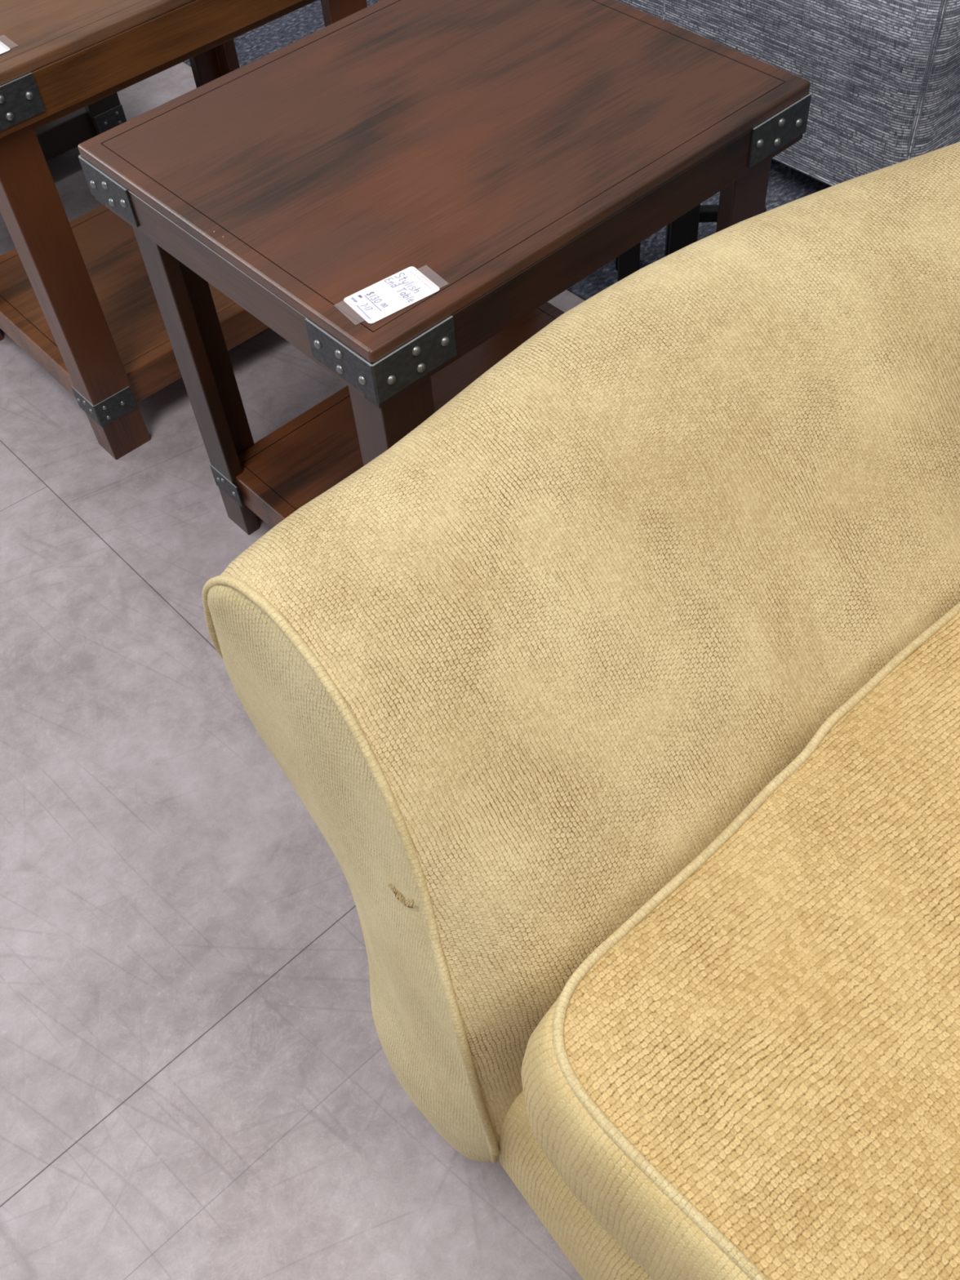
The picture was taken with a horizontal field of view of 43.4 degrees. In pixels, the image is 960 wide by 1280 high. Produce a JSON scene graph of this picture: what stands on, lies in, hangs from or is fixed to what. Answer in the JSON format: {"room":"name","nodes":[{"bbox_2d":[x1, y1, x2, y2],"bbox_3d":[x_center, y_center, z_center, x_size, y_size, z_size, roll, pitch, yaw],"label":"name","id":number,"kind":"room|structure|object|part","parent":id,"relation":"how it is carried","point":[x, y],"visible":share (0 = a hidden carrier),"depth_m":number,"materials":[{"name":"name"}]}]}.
{"room":"store","nodes":[
{"label":"store","id":0,"kind":"room"},
{"bbox_2d":[0,62,585,1279],"bbox_3d":[-0.213,-0.302,1.929,7.500,0.050,8.000,-37,59,-22],"label":"floor","id":1,"kind":"structure","parent":0,"point":[198,1082],"depth_m":1.41,"materials":[{"name":"tile"}]},
{"bbox_2d":[34,92,127,161],"bbox_3d":[-1.099,-1.130,2.224,0.645,0.600,0.535,-37,59,-22],"label":"end table","id":2,"kind":"object","parent":1,"relation":"on","point":[64,134],"visible":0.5,"depth_m":2.36,"materials":[{"name":"brown wood"}]},
{"bbox_2d":[34,106,94,161],"bbox_3d":[-1.085,-1.001,2.392,0.579,0.056,0.435,-37,59,-22],"label":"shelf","id":3,"kind":"object","parent":2,"relation":"attached to","point":[64,134],"depth_m":2.35,"materials":[{"name":"brown wood"}]},
{"bbox_3d":[-0.760,-1.161,2.232,0.066,0.584,0.055,-37,59,-22],"label":"leg","id":4,"kind":"part","parent":2,"relation":"part of","materials":[{"name":"brown wood"}]},
{"bbox_2d":[0,0,367,459],"bbox_3d":[-0.532,-0.771,1.890,0.645,0.621,0.535,-37,58,-22],"label":"end table","id":5,"kind":"object","parent":1,"relation":"on","point":[77,296],"visible":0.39,"depth_m":1.64,"materials":[{"name":"brown wood"}]},
{"bbox_3d":[-0.864,-0.735,1.899,0.066,0.604,0.055,-37,58,-22],"label":"leg","id":6,"kind":"part","parent":5,"relation":"part of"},
{"bbox_2d":[0,40,10,53],"bbox_3d":[-0.611,-0.703,1.451,0.102,0.001,0.050,-36,58,-21],"label":"price tag","id":7,"kind":"object","parent":5,"relation":"on","point":[3,48],"visible":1,"depth_m":1.46,"materials":[{"name":"white paper"}]},
{"bbox_3d":[-0.589,-0.502,1.699,0.066,0.604,0.055,-37,58,-22],"label":"leg","id":8,"kind":"part","parent":5,"relation":"part of","materials":[{"name":"brown wood"}]},
{"bbox_2d":[0,204,268,402],"bbox_3d":[-0.518,-0.637,2.064,0.579,0.058,0.435,-37,58,-22],"label":"shelf","id":9,"kind":"object","parent":5,"relation":"attached to","point":[108,245],"depth_m":1.96,"materials":[{"name":"brown wood"}]},
{"bbox_3d":[-0.398,-0.799,1.580,0.591,0.079,0.016,-37,58,-22],"label":"rail","id":10,"kind":"part","parent":5,"relation":"part of","materials":[{"name":"brown wood"}]},
{"bbox_3d":[-0.468,-1.033,2.097,0.066,0.604,0.055,-37,58,-22],"label":"leg","id":11,"kind":"part","parent":5,"relation":"part of","materials":[{"name":"brown wood"}]},
{"bbox_3d":[-0.193,-0.801,1.897,0.066,0.604,0.055,-37,58,-22],"label":"leg","id":12,"kind":"part","parent":5,"relation":"part of","materials":[{"name":"brown wood"}]},
{"bbox_2d":[77,0,811,534],"bbox_3d":[-0.024,-0.405,1.581,0.645,0.600,0.535,-37,59,-22],"label":"end table","id":13,"kind":"object","parent":1,"relation":"on","point":[504,153],"visible":0.77,"depth_m":1.32,"materials":[{"name":"brown wood"}]},
{"bbox_3d":[-0.356,-0.367,1.589,0.066,0.584,0.055,-37,59,-22],"label":"leg","id":14,"kind":"part","parent":13,"relation":"part of","materials":[{"name":"brown wood"}]},
{"bbox_2d":[343,266,439,323],"bbox_3d":[-0.084,-0.328,1.148,0.102,0.001,0.050,-32,57,-18],"label":"price tag","id":15,"kind":"object","parent":13,"relation":"on","point":[377,301],"visible":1,"depth_m":1.15,"materials":[{"name":"white paper"}]},
{"bbox_2d":[351,294,362,302],"bbox_3d":[-0.116,-0.325,1.147,0.010,0.001,0.009,-32,57,-18],"label":"print","id":16,"kind":"object","parent":15,"relation":"on","point":[360,295],"depth_m":1.15},
{"bbox_2d":[409,271,431,288],"bbox_3d":[-0.057,-0.346,1.159,0.002,0.001,0.037,-32,57,-18],"label":"print","id":17,"kind":"object","parent":15,"relation":"on","point":[410,271],"depth_m":1.16},
{"bbox_3d":[-0.079,-0.136,1.390,0.066,0.584,0.055,-37,59,-22],"label":"leg","id":18,"kind":"part","parent":13,"relation":"part of","materials":[{"name":"brown wood"}]},
{"bbox_2d":[235,302,564,528],"bbox_3d":[-0.010,-0.276,1.749,0.579,0.056,0.435,-37,59,-22],"label":"shelf","id":19,"kind":"object","parent":13,"relation":"attached to","point":[277,474],"depth_m":1.74,"materials":[{"name":"brown wood"}]},
{"bbox_3d":[0.314,-0.436,1.589,0.066,0.584,0.055,-37,59,-22],"label":"leg","id":20,"kind":"part","parent":13,"relation":"part of","materials":[{"name":"brown wood"}]},
{"bbox_2d":[183,0,831,300],"bbox_3d":[1.318,-1.489,2.684,3.143,0.005,7.800,-37,59,-22],"label":"carpet","id":21,"kind":"object","parent":1,"relation":"on","point":[786,184],"visible":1,"depth_m":2.25,"materials":[{"name":"grey carpet"}]},
{"bbox_2d":[615,204,765,281],"bbox_3d":[0.352,-0.690,1.992,0.247,0.240,0.148,0,53,4],"label":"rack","id":22,"kind":"object","parent":21,"relation":"on","point":[682,232],"visible":0.06,"depth_m":1.96,"materials":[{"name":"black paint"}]},
{"bbox_3d":[0.248,-0.735,2.034,0.034,0.240,0.034,0,53,4],"label":"leg","id":23,"kind":"part","parent":22,"relation":"part of","materials":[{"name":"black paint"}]},
{"bbox_3d":[0.243,-0.647,1.968,0.034,0.240,0.034,0,53,4],"label":"leg","id":24,"kind":"part","parent":22,"relation":"part of","materials":[{"name":"black paint"}]},
{"bbox_3d":[0.334,-0.735,2.028,0.034,0.240,0.034,0,53,4],"label":"leg","id":25,"kind":"part","parent":22,"relation":"part of","materials":[{"name":"black paint"}]},
{"bbox_3d":[0.329,-0.647,1.961,0.042,0.240,0.042,0,53,4],"label":"leg","id":26,"kind":"part","parent":22,"relation":"part of","materials":[{"name":"black paint"}]},
{"bbox_3d":[0.400,-0.721,2.041,0.129,0.022,0.020,0,53,4],"label":"rail","id":27,"kind":"part","parent":22,"relation":"part of","materials":[{"name":"black paint"}]},
{"bbox_2d":[616,0,959,186],"bbox_3d":[0.507,-1.607,2.330,0.896,0.800,1.546,-37,59,-22],"label":"sofa","id":28,"kind":"object","parent":21,"relation":"on","point":[883,76],"visible":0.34,"depth_m":2.01,"materials":[{"name":"grey fabric"}]},
{"bbox_2d":[202,142,959,1279],"bbox_3d":[0.766,0.398,0.725,1.078,0.880,2.065,-33,57,-19],"label":"sofa","id":29,"kind":"object","parent":1,"relation":"on","point":[614,700],"visible":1,"depth_m":0.93,"materials":[{"name":"beige fabric"}]},
{"bbox_3d":[-0.096,0.228,1.039,0.068,0.579,0.372,-23,54,-13],"label":"panel","id":30,"kind":"part","parent":29,"relation":"part of","materials":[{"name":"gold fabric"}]},
{"bbox_3d":[0.415,0.796,0.792,0.100,0.225,1.262,-33,57,-19],"label":"rail","id":31,"kind":"part","parent":29,"relation":"part of","materials":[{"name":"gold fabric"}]},
{"bbox_2d":[564,613,959,1279],"bbox_3d":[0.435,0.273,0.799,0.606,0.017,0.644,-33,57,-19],"label":"seat cushion","id":32,"kind":"object","parent":29,"relation":"on","point":[765,1052],"depth_m":0.83,"materials":[{"name":"beige fabric"}]}
]}

